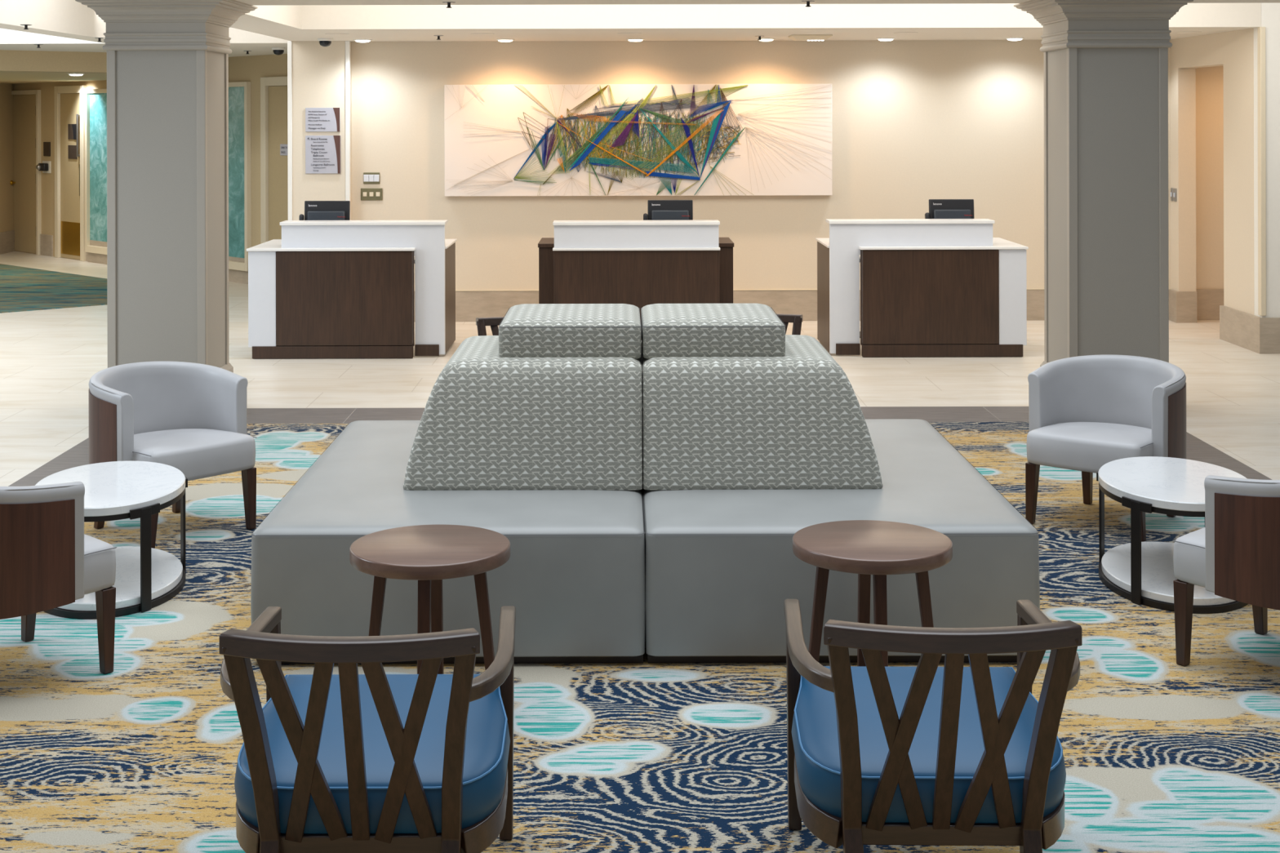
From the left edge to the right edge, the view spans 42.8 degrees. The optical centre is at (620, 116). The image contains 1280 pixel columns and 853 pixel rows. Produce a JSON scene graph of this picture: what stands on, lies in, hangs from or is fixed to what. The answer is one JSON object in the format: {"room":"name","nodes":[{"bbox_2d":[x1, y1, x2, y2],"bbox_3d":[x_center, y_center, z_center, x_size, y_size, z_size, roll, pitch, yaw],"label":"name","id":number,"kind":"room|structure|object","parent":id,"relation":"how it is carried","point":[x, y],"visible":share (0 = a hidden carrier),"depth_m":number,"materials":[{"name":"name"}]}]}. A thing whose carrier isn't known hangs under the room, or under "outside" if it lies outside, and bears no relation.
{"room":"hotel lobby","nodes":[
{"label":"hotel lobby","id":0,"kind":"room"},
{"bbox_2d":[0,83,13,232],"bbox_3d":[-8.784,0.622,20.000,0.230,2.600,7.000,0,0,0],"label":"wall","id":1,"kind":"structure","parent":0,"point":[6,96],"depth_m":23.02,"materials":[{"name":"beige paint"}]},
{"bbox_2d":[0,230,14,254],"bbox_3d":[-8.651,1.772,19.900,0.030,0.300,6.800,0,0,0],"label":"baseboard","id":2,"kind":"structure","parent":1,"relation":"attached to","point":[7,237],"depth_m":22.98,"materials":[{"name":"wood"}]},
{"bbox_2d":[0,0,106,43],"bbox_3d":[-4.713,-1.038,11.800,0.260,0.700,7.200,0,0,0],"label":"ceiling","id":3,"kind":"structure","parent":0,"point":[71,19],"depth_m":13.24,"materials":[{"name":"paint"}]},
{"bbox_2d":[20,24,31,29],"bbox_3d":[-4.455,-0.670,12.228,0.084,0.038,0.084,0,0,0],"label":"sprinkler","id":4,"kind":"object","parent":3,"relation":"attached to","point":[25,25],"visible":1,"depth_m":12.22,"materials":[{"name":"metal"}]},
{"bbox_2d":[0,49,106,72],"bbox_3d":[-6.351,-0.577,16.910,3.530,0.215,0.164,0,0,-38],"label":"wall","id":5,"kind":"structure","parent":0,"point":[10,60],"depth_m":17.14,"materials":[{"name":"beige paint"}]},
{"bbox_2d":[0,71,106,84],"bbox_3d":[-9.501,-0.489,19.875,9.000,0.055,8.050,0,0,0],"label":"ceiling","id":6,"kind":"structure","parent":0,"point":[6,77],"depth_m":19.51,"materials":[{"name":"beige paint"}]},
{"bbox_2d":[67,73,84,75],"bbox_3d":[-5.974,-0.457,17.900,0.179,0.026,0.179,0,0,0],"label":"recessed light","id":7,"kind":"object","parent":6,"relation":"in","point":[71,74],"visible":1,"depth_m":17.84,"materials":[{"name":"white paint"}]},
{"bbox_2d":[0,26,288,57],"bbox_3d":[-8.523,-1.029,20.700,10.960,0.700,10.600,0,0,0],"label":"ceiling","id":8,"kind":"structure","parent":0,"point":[241,40],"depth_m":15.43,"materials":[{"name":"paint"}]},
{"bbox_2d":[271,47,285,54],"bbox_3d":[-3.440,-0.653,16.400,0.136,0.075,0.136,0,0,0],"label":"dome camera","id":9,"kind":"object","parent":8,"relation":"attached to","point":[277,51],"visible":1,"depth_m":16.36,"materials":[{"name":"white paint"}]},
{"bbox_2d":[13,53,287,260],"bbox_3d":[-5.911,0.615,20.524,0.200,2.600,7.824,0,0,-43],"label":"wall","id":10,"kind":"structure","parent":0,"point":[251,68],"depth_m":18.79,"materials":[{"name":"beige paint"}]},
{"bbox_2d":[9,89,41,254],"bbox_3d":[-8.402,0.776,22.969,0.127,2.290,0.993,0,0,-43],"label":"door","id":11,"kind":"structure","parent":10,"relation":"in","point":[26,182],"depth_m":22.95,"materials":[{"name":"paint"}]},
{"bbox_2d":[35,160,51,173],"bbox_3d":[-7.949,0.697,22.435,0.140,0.165,0.244,0,0,-43],"label":"wall phone","id":12,"kind":"object","parent":10,"relation":"attached to","point":[46,166],"visible":1,"depth_m":22.40,"materials":[{"name":"plastic"}]},
{"bbox_2d":[40,234,53,256],"bbox_3d":[-7.909,1.775,22.483,0.020,0.290,0.366,0,0,-43],"label":"baseboard","id":13,"kind":"structure","parent":10,"relation":"attached to","point":[46,240],"depth_m":22.47,"materials":[{"name":"tile"}]},
{"bbox_2d":[43,142,50,155],"bbox_3d":[-7.900,0.450,22.470,0.020,0.195,0.191,0,0,-43],"label":"wall sign","id":14,"kind":"object","parent":10,"relation":"attached to","point":[46,145],"visible":1,"depth_m":22.45,"materials":[{"name":"brown plastic"}]},
{"bbox_2d":[54,84,86,261],"bbox_3d":[-7.381,0.753,21.914,0.090,2.330,0.878,0,0,-43],"label":"door","id":15,"kind":"structure","parent":10,"relation":"in","point":[69,108],"depth_m":21.95,"materials":[{"name":"paint"}]},
{"bbox_2d":[67,124,75,139],"bbox_3d":[-7.345,0.204,21.866,0.014,0.204,0.264,0,0,-43],"label":"door sign","id":16,"kind":"object","parent":15,"relation":"attached to","point":[71,127],"visible":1,"depth_m":21.87,"materials":[{"name":"black plastic"}]},
{"bbox_2d":[67,145,77,159],"bbox_3d":[-7.343,0.478,21.867,0.012,0.182,0.264,0,0,-43],"label":"door sign","id":17,"kind":"object","parent":15,"relation":"attached to","point":[71,148],"visible":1,"depth_m":21.87,"materials":[{"name":"brown plastic"}]},
{"bbox_2d":[84,88,106,254],"bbox_3d":[-6.346,0.713,20.796,0.061,2.145,2.031,0,0,-43],"label":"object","id":18,"kind":"structure","parent":10,"relation":"in","point":[95,100],"depth_m":21.36,"materials":[{"name":"glass"}]},
{"bbox_2d":[85,240,248,284],"bbox_3d":[-5.597,1.769,20.034,0.020,0.290,4.340,0,0,-43],"label":"baseboard","id":19,"kind":"structure","parent":10,"relation":"attached to","point":[234,276],"depth_m":18.90,"materials":[{"name":"tile"}]},
{"bbox_2d":[228,81,251,271],"bbox_3d":[-4.815,0.684,19.173,0.060,2.155,1.718,0,0,-43],"label":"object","id":20,"kind":"structure","parent":10,"relation":"in","point":[239,92],"depth_m":18.72,"materials":[{"name":"glass"}]},
{"bbox_2d":[260,75,288,244],"bbox_3d":[-3.728,0.734,18.050,0.080,2.350,0.851,0,0,-43],"label":"door","id":21,"kind":"structure","parent":10,"relation":"in","point":[273,100],"depth_m":18.20,"materials":[{"name":"paint"}]},
{"bbox_2d":[280,143,287,155],"bbox_3d":[-3.668,0.369,17.972,0.014,0.126,0.300,0,0,-43],"label":"door sign","id":22,"kind":"object","parent":21,"relation":"attached to","point":[283,147],"visible":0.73,"depth_m":18.02,"materials":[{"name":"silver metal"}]},
{"bbox_2d":[230,4,302,29],"bbox_3d":[-2.788,-0.993,11.950,0.490,0.600,2.100,0,0,0],"label":"ceiling strip","id":23,"kind":"object","parent":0,"point":[265,16],"visible":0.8,"depth_m":12.28,"materials":[{"name":"paint"}]},
{"bbox_2d":[292,40,351,220],"bbox_3d":[-2.769,0.307,15.175,0.540,3.200,0.350,0,0,0],"label":"wall pier","id":24,"kind":"object","parent":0,"point":[318,72],"visible":0.33,"depth_m":15.00,"materials":[{"name":"paint"}]},
{"bbox_2d":[287,40,292,220],"bbox_3d":[-3.038,0.608,15.008,0.040,2.600,0.045,0,0,0],"label":"trim","id":25,"kind":"structure","parent":24,"relation":"attached to","point":[289,42],"depth_m":14.98,"materials":[{"name":"white paint"}]},
{"bbox_2d":[305,135,340,173],"bbox_3d":[-2.735,0.350,14.990,0.321,0.349,0.018,0,0,0],"label":"wall sign","id":26,"kind":"object","parent":24,"relation":"attached to","point":[322,153],"visible":1,"depth_m":14.98,"materials":[{"name":"silver metal"}]},
{"bbox_2d":[305,107,340,131],"bbox_3d":[-2.737,0.030,14.990,0.316,0.219,0.017,0,0,0],"label":"wall sign","id":27,"kind":"object","parent":24,"relation":"attached to","point":[317,119],"visible":1,"depth_m":14.98,"materials":[{"name":"silver metal"}]},
{"bbox_2d":[0,251,1279,486],"bbox_3d":[-2.495,1.936,11.750,25.000,0.060,29.500,0,0,0],"label":"floor","id":28,"kind":"structure","parent":0,"point":[49,358],"depth_m":11.81,"materials":[{"name":"tile"}]},
{"bbox_2d":[0,263,106,313],"bbox_3d":[-6.415,1.913,17.725,4.360,0.006,7.950,0,0,0],"label":"carpet","id":29,"kind":"object","parent":28,"relation":"on","point":[21,288],"visible":0.6,"depth_m":17.93,"materials":[{"name":"green carpet"}]},
{"bbox_2d":[75,0,257,372],"bbox_3d":[-2.918,0.583,10.555,0.939,2.641,0.930,0,0,0],"label":"column","id":30,"kind":"structure","parent":28,"relation":"on","point":[167,60],"depth_m":10.26,"materials":[{"name":"grey paint"}]},
{"bbox_2d":[246,219,457,358],"bbox_3d":[-2.160,1.368,13.304,1.557,1.067,0.992,0,0,0],"label":"reception desk","id":31,"kind":"object","parent":28,"relation":"on","point":[325,289],"visible":1,"depth_m":12.82,"materials":[{"name":"white laminate"}]},
{"bbox_2d":[249,239,281,248],"bbox_3d":[-2.815,1.049,13.354,0.250,0.020,0.892,0,0,0],"label":"countertop","id":32,"kind":"structure","parent":31,"relation":"on","point":[273,243],"depth_m":13.23,"materials":[{"name":"white stone"}]},
{"bbox_2d":[298,200,350,220],"bbox_3d":[-2.430,0.916,13.385,0.408,0.446,0.210,0,0,0],"label":"monitor","id":33,"kind":"object","parent":31,"relation":"on","point":[313,210],"visible":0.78,"depth_m":13.39,"materials":[{"name":"black plastic"}]},
{"bbox_2d":[444,239,457,248],"bbox_3d":[-1.504,1.043,13.363,0.242,0.018,0.815,0,0,0],"label":"countertop","id":34,"kind":"structure","parent":31,"relation":"on","point":[448,242],"depth_m":13.42,"materials":[{"name":"white stone"}]},
{"bbox_2d":[537,219,733,319],"bbox_3d":[0.123,1.359,13.327,1.587,1.061,1.046,0,0,0],"label":"reception desk","id":35,"kind":"object","parent":28,"relation":"on","point":[640,264],"visible":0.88,"depth_m":12.82,"materials":[{"name":"brown wood"}]},
{"bbox_2d":[643,200,693,220],"bbox_3d":[0.387,0.909,13.385,0.408,0.446,0.210,0,0,0],"label":"monitor","id":36,"kind":"object","parent":35,"relation":"on","point":[657,210],"visible":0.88,"depth_m":13.39,"materials":[{"name":"black plastic"}]},
{"bbox_2d":[0,422,1279,852],"bbox_3d":[0.110,1.898,6.350,5.530,0.004,7.500,0,0,0],"label":"carpet","id":37,"kind":"object","parent":28,"relation":"on","point":[1162,755],"visible":0.25,"depth_m":5.10,"materials":[{"name":"multicoloured carpet"}]},
{"bbox_2d":[0,481,116,674],"bbox_3d":[-2.136,1.533,5.540,0.684,0.733,0.663,0,0,41],"label":"tub chair","id":38,"kind":"object","parent":37,"relation":"on","point":[48,562],"visible":1,"depth_m":5.34,"materials":[{"name":"brown wood"}]},
{"bbox_2d":[35,461,187,618],"bbox_3d":[-2.062,1.689,6.590,0.597,0.420,0.856,0,0,-12],"label":"coffee table","id":39,"kind":"object","parent":37,"relation":"on","point":[147,577],"visible":0.65,"depth_m":6.46,"materials":[{"name":"white stone"}]},
{"bbox_2d":[57,546,182,611],"bbox_3d":[-2.061,1.859,6.590,0.564,0.032,0.832,0,0,-12],"label":"shelf","id":40,"kind":"object","parent":39,"relation":"attached to","point":[166,570],"depth_m":6.47,"materials":[{"name":"white stone"}]},
{"bbox_2d":[88,360,257,548],"bbox_3d":[-2.084,1.533,7.512,0.663,0.733,0.684,0,0,43],"label":"tub chair","id":41,"kind":"object","parent":37,"relation":"on","point":[190,418],"visible":0.84,"depth_m":7.50,"materials":[{"name":"grey leather"}]},
{"bbox_2d":[218,605,515,852],"bbox_3d":[-0.604,1.525,3.949,0.690,0.742,0.746,0,0,0],"label":"armchair","id":42,"kind":"object","parent":37,"relation":"on","point":[375,761],"visible":1,"depth_m":3.77,"materials":[{"name":"brown wood"}]},
{"bbox_2d":[234,674,510,834],"bbox_3d":[-0.604,1.572,4.057,0.653,0.208,0.530,0,0,0],"label":"cushion","id":43,"kind":"object","parent":42,"relation":"on","point":[487,744],"depth_m":3.89,"materials":[{"name":"blue leather"}]},
{"bbox_2d":[349,524,510,674],"bbox_3d":[-0.604,1.626,5.180,0.506,0.538,0.506,0,0,0],"label":"side table","id":44,"kind":"object","parent":37,"relation":"on","point":[428,555],"visible":0.85,"depth_m":5.15,"materials":[{"name":"brown wood"}]},
{"bbox_2d":[475,316,503,335],"bbox_3d":[-0.541,1.525,9.066,0.690,0.742,0.746,0,0,0],"label":"armchair","id":45,"kind":"object","parent":37,"relation":"on","point":[494,322],"visible":0.05,"depth_m":9.35,"materials":[{"name":"brown wood"}]},
{"bbox_2d":[250,303,1039,663],"bbox_3d":[0.083,1.340,6.650,2.730,1.108,2.066,0,0,0],"label":"banquette","id":46,"kind":"object","parent":37,"relation":"on","point":[654,477],"visible":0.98,"depth_m":6.10,"materials":[{"name":"grey leather"}]},
{"bbox_2d":[775,313,802,334],"bbox_3d":[0.766,1.521,9.176,0.690,0.742,0.746,0,0,0],"label":"armchair","id":47,"kind":"object","parent":37,"relation":"on","point":[797,319],"visible":0.07,"depth_m":9.46,"materials":[{"name":"brown wood"}]},
{"bbox_2d":[792,520,952,666],"bbox_3d":[0.804,1.623,5.225,0.506,0.538,0.506,0,0,0],"label":"side table","id":48,"kind":"object","parent":37,"relation":"on","point":[865,548],"visible":0.83,"depth_m":5.20,"materials":[{"name":"brown wood"}]},
{"bbox_2d":[784,599,1082,852],"bbox_3d":[0.757,1.521,3.999,0.690,0.742,0.746,0,0,1],"label":"armchair","id":49,"kind":"object","parent":37,"relation":"on","point":[926,753],"visible":1,"depth_m":3.83,"materials":[{"name":"brown wood"}]},
{"bbox_2d":[791,666,1066,823],"bbox_3d":[0.759,1.568,4.107,0.653,0.208,0.530,0,0,1],"label":"cushion","id":50,"kind":"object","parent":49,"relation":"on","point":[815,748],"depth_m":3.94,"materials":[{"name":"blue leather"}]},
{"bbox_2d":[1024,354,1186,542],"bbox_3d":[2.277,1.522,7.634,0.684,0.733,0.663,0,0,38],"label":"tub chair","id":51,"kind":"object","parent":37,"relation":"on","point":[1086,413],"visible":0.91,"depth_m":7.68,"materials":[{"name":"grey leather"}]},
{"bbox_2d":[1096,456,1247,613],"bbox_3d":[2.246,1.678,6.625,0.588,0.420,0.856,0,0,9],"label":"coffee table","id":52,"kind":"object","parent":37,"relation":"on","point":[1140,572],"visible":0.67,"depth_m":6.50,"materials":[{"name":"white stone"}]},
{"bbox_2d":[1101,541,1235,605],"bbox_3d":[2.247,1.848,6.625,0.564,0.032,0.832,0,0,9],"label":"shelf","id":53,"kind":"object","parent":52,"relation":"attached to","point":[1156,588],"depth_m":6.51,"materials":[{"name":"white stone"}]},
{"bbox_2d":[1172,475,1279,666],"bbox_3d":[2.315,1.522,5.587,0.684,0.733,0.663,0,0,-40],"label":"tub chair","id":54,"kind":"object","parent":37,"relation":"on","point":[1236,555],"visible":1,"depth_m":5.42,"materials":[{"name":"brown wood"}]},
{"bbox_2d":[8,406,1271,486],"bbox_3d":[0.115,1.898,6.620,6.540,0.003,8.040,0,0,0],"label":"floor border","id":55,"kind":"structure","parent":28,"relation":"on","point":[78,455],"depth_m":10.28,"materials":[{"name":"tile"}]},
{"bbox_2d":[342,406,1213,447],"bbox_3d":[0.115,1.896,6.920,6.540,0.001,7.440,0,0,0],"label":"trim","id":56,"kind":"structure","parent":55,"relation":"on","point":[983,406],"depth_m":10.15,"materials":[{"name":"tile"}]},
{"bbox_2d":[815,218,1028,356],"bbox_3d":[2.419,1.357,13.304,1.557,1.067,0.992,0,0,0],"label":"reception desk","id":57,"kind":"object","parent":28,"relation":"on","point":[930,287],"visible":1,"depth_m":12.82,"materials":[{"name":"white laminate"}]},
{"bbox_2d":[815,237,829,248],"bbox_3d":[1.761,1.035,13.363,0.242,0.018,0.815,0,0,0],"label":"countertop","id":58,"kind":"structure","parent":57,"relation":"on","point":[825,242],"depth_m":13.41,"materials":[{"name":"white stone"}]},
{"bbox_2d":[924,199,973,218],"bbox_3d":[2.695,0.903,13.385,0.408,0.446,0.210,0,0,0],"label":"monitor","id":59,"kind":"object","parent":57,"relation":"on","point":[938,208],"visible":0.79,"depth_m":13.39,"materials":[{"name":"black plastic"}]},
{"bbox_2d":[992,237,1022,245],"bbox_3d":[3.072,1.034,13.354,0.250,0.020,0.892,0,0,0],"label":"countertop","id":60,"kind":"structure","parent":57,"relation":"on","point":[996,241],"depth_m":13.22,"materials":[{"name":"white stone"}]},
{"bbox_2d":[1013,0,1193,366],"bbox_3d":[3.126,0.568,10.555,0.945,2.641,0.930,0,0,0],"label":"column","id":61,"kind":"structure","parent":28,"relation":"on","point":[1106,268],"depth_m":10.26,"materials":[{"name":"grey paint"}]},
{"bbox_2d":[242,2,1261,41],"bbox_3d":[1.032,-1.003,14.075,8.130,0.600,2.150,0,0,0],"label":"ceiling","id":62,"kind":"structure","parent":0,"point":[931,21],"depth_m":13.00,"materials":[{"name":"paint"}]},
{"bbox_2d":[317,37,333,46],"bbox_3d":[-2.626,-0.655,14.500,0.136,0.075,0.136,0,0,0],"label":"dome camera","id":63,"kind":"object","parent":62,"relation":"attached to","point":[323,42],"visible":1,"depth_m":14.46,"materials":[{"name":"white paint"}]},
{"bbox_2d":[324,33,348,35],"bbox_3d":[-2.390,-0.690,13.750,0.200,0.008,0.200,0,0,0],"label":"ceiling speaker","id":64,"kind":"object","parent":62,"relation":"attached to","point":[325,33],"visible":1,"depth_m":13.72,"materials":[{"name":"paint"}]},
{"bbox_2d":[353,39,372,42],"bbox_3d":[-2.328,-0.681,14.720,0.166,0.026,0.166,0,0,0],"label":"recessed light","id":65,"kind":"object","parent":62,"relation":"in","point":[356,40],"visible":1,"depth_m":14.67,"materials":[{"name":"white paint"}]},
{"bbox_2d":[471,32,494,35],"bbox_3d":[-1.166,-0.693,13.750,0.200,0.008,0.200,0,0,0],"label":"ceiling speaker","id":66,"kind":"object","parent":62,"relation":"attached to","point":[477,33],"visible":1,"depth_m":13.69,"materials":[{"name":"paint"}]},
{"bbox_2d":[496,38,514,41],"bbox_3d":[-1.042,-0.684,14.720,0.166,0.026,0.166,0,0,0],"label":"recessed light","id":67,"kind":"object","parent":62,"relation":"in","point":[498,39],"visible":1,"depth_m":14.66,"materials":[{"name":"white paint"}]},
{"bbox_2d":[617,32,640,34],"bbox_3d":[0.072,-0.696,13.750,0.200,0.008,0.200,0,0,0],"label":"ceiling speaker","id":68,"kind":"object","parent":62,"relation":"attached to","point":[619,33],"visible":1,"depth_m":13.70,"materials":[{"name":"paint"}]},
{"bbox_2d":[626,38,644,41],"bbox_3d":[0.131,-0.687,14.720,0.166,0.026,0.166,0,0,0],"label":"recessed light","id":69,"kind":"object","parent":62,"relation":"in","point":[628,39],"visible":1,"depth_m":14.67,"materials":[{"name":"white paint"}]},
{"bbox_2d":[756,37,775,41],"bbox_3d":[1.308,-0.690,14.720,0.166,0.026,0.166,0,0,0],"label":"recessed light","id":70,"kind":"object","parent":62,"relation":"in","point":[765,39],"visible":0.87,"depth_m":14.67,"materials":[{"name":"white paint"}]},
{"bbox_2d":[787,34,832,40],"bbox_3d":[1.645,-0.679,14.200,0.350,0.050,0.320,0,0,0],"label":"ceiling fixture","id":71,"kind":"object","parent":62,"relation":"attached to","point":[793,37],"visible":1,"depth_m":14.06,"materials":[{"name":"paint"}]},
{"bbox_2d":[876,37,895,40],"bbox_3d":[2.388,-0.693,14.720,0.166,0.026,0.166,0,0,0],"label":"recessed light","id":72,"kind":"object","parent":62,"relation":"in","point":[878,38],"visible":1,"depth_m":14.66,"materials":[{"name":"white paint"}]},
{"bbox_2d":[893,31,917,34],"bbox_3d":[2.400,-0.702,13.750,0.200,0.008,0.200,0,0,0],"label":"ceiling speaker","id":73,"kind":"object","parent":62,"relation":"attached to","point":[898,33],"visible":1,"depth_m":13.69,"materials":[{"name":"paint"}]},
{"bbox_2d":[1004,37,1024,40],"bbox_3d":[3.551,-0.696,14.720,0.166,0.026,0.166,0,0,0],"label":"recessed light","id":74,"kind":"object","parent":62,"relation":"in","point":[1007,38],"visible":1,"depth_m":14.67,"materials":[{"name":"white paint"}]},
{"bbox_2d":[1176,31,1200,33],"bbox_3d":[4.783,-0.708,13.750,0.200,0.008,0.200,0,0,0],"label":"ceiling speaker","id":75,"kind":"object","parent":62,"relation":"attached to","point":[1184,32],"visible":1,"depth_m":13.68,"materials":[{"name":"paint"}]},
{"bbox_2d":[235,0,1279,4],"bbox_3d":[2.872,-1.080,10.505,12.250,0.655,0.710,0,0,0],"label":"ceiling beam","id":76,"kind":"structure","parent":0,"point":[248,2],"depth_m":10.64,"materials":[{"name":"paint"}]},
{"bbox_2d":[442,1,455,8],"bbox_3d":[-1.117,-0.723,10.603,0.084,0.038,0.084,0,0,0],"label":"sprinkler","id":77,"kind":"object","parent":76,"relation":"attached to","point":[447,2],"visible":1,"depth_m":10.59,"materials":[{"name":"metal"}]},
{"bbox_2d":[801,0,814,6],"bbox_3d":[1.214,-0.729,10.585,0.084,0.038,0.084,0,0,0],"label":"sprinkler","id":78,"kind":"object","parent":76,"relation":"attached to","point":[806,2],"visible":1,"depth_m":10.58,"materials":[{"name":"metal"}]},
{"bbox_2d":[351,39,1223,289],"bbox_3d":[2.451,0.294,15.250,9.900,3.200,0.200,0,0,0],"label":"wall","id":79,"kind":"structure","parent":0,"point":[914,122],"depth_m":15.15,"materials":[{"name":"paint"}]},
{"bbox_2d":[345,40,351,220],"bbox_3d":[-2.509,0.606,15.008,0.040,2.600,0.045,0,0,0],"label":"trim","id":80,"kind":"structure","parent":79,"relation":"attached to","point":[347,42],"depth_m":14.98,"materials":[{"name":"white paint"}]},
{"bbox_2d":[363,172,379,183],"bbox_3d":[-2.313,0.573,15.140,0.152,0.106,0.020,0,0,0],"label":"switch plate","id":81,"kind":"object","parent":79,"relation":"attached to","point":[368,177],"visible":1,"depth_m":15.13,"materials":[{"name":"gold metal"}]},
{"bbox_2d":[360,188,382,199],"bbox_3d":[-2.309,0.722,15.140,0.197,0.099,0.020,0,0,0],"label":"switch plate","id":82,"kind":"object","parent":79,"relation":"attached to","point":[366,193],"visible":1,"depth_m":15.13,"materials":[{"name":"gold metal"}]},
{"bbox_2d":[444,84,832,195],"bbox_3d":[0.161,0.218,15.082,3.576,1.030,0.132,0,0,0],"label":"art","id":83,"kind":"object","parent":79,"relation":"attached to","point":[509,140],"visible":1,"depth_m":15.05,"materials":[{"name":"fabric"}]},
{"bbox_2d":[413,289,1044,321],"bbox_3d":[1.309,1.754,15.140,7.590,0.285,0.020,0,0,0],"label":"baseboard","id":84,"kind":"structure","parent":79,"relation":"attached to","point":[469,305],"depth_m":15.13,"materials":[{"name":"tile"}]},
{"bbox_2d":[413,288,1172,291],"bbox_3d":[1.309,1.608,15.138,7.590,0.007,0.024,0,0,0],"label":"trim","id":85,"kind":"structure","parent":79,"relation":"attached to","point":[1038,288],"depth_m":15.13,"materials":[{"name":"paint"}]},
{"bbox_2d":[1195,288,1223,319],"bbox_3d":[6.334,1.742,15.135,2.140,0.285,0.030,0,0,0],"label":"baseboard","id":86,"kind":"structure","parent":79,"relation":"attached to","point":[1209,301],"depth_m":15.12,"materials":[{"name":"tile"}]},
{"bbox_2d":[1170,27,1254,315],"bbox_3d":[5.181,0.587,14.155,0.160,2.600,1.990,0,0,0],"label":"wall","id":87,"kind":"structure","parent":0,"point":[1233,50],"depth_m":13.79,"materials":[{"name":"paint"}]},
{"bbox_2d":[1169,187,1173,200],"bbox_3d":[5.092,0.722,15.100,0.020,0.120,0.050,0,0,0],"label":"switch plate","id":88,"kind":"object","parent":87,"relation":"attached to","point":[1171,188],"visible":1,"depth_m":15.09,"materials":[{"name":"plastic"}]},
{"bbox_2d":[1173,188,1176,201],"bbox_3d":[5.092,0.722,15.015,0.020,0.120,0.060,0,0,0],"label":"switch plate","id":89,"kind":"object","parent":87,"relation":"attached to","point":[1175,189],"visible":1,"depth_m":15.00,"materials":[{"name":"plastic"}]},
{"bbox_2d":[1168,288,1196,322],"bbox_3d":[5.169,1.745,15.025,0.190,0.285,0.210,0,0,0],"label":"baseboard","id":90,"kind":"structure","parent":87,"relation":"attached to","point":[1182,304],"depth_m":14.92,"materials":[{"name":"tile"}]},
{"bbox_2d":[1253,2,1279,317],"bbox_3d":[7.051,0.282,13.080,3.899,3.200,0.160,0,0,0],"label":"wall","id":91,"kind":"structure","parent":0,"point":[1270,11],"depth_m":13.00,"materials":[{"name":"white paint"}]},
{"bbox_2d":[1219,305,1279,354],"bbox_3d":[7.039,1.740,13.405,3.930,0.285,0.870,0,0,0],"label":"baseboard","id":92,"kind":"object","parent":91,"relation":"attached to","point":[1261,335],"visible":0.91,"depth_m":13.16,"materials":[{"name":"tile"}]},
{"bbox_2d":[1257,26,1266,315],"bbox_3d":[5.110,0.437,13.018,0.042,2.300,0.065,0,0,0],"label":"trim","id":93,"kind":"structure","parent":91,"relation":"attached to","point":[1260,30],"depth_m":12.98,"materials":[{"name":"paint"}]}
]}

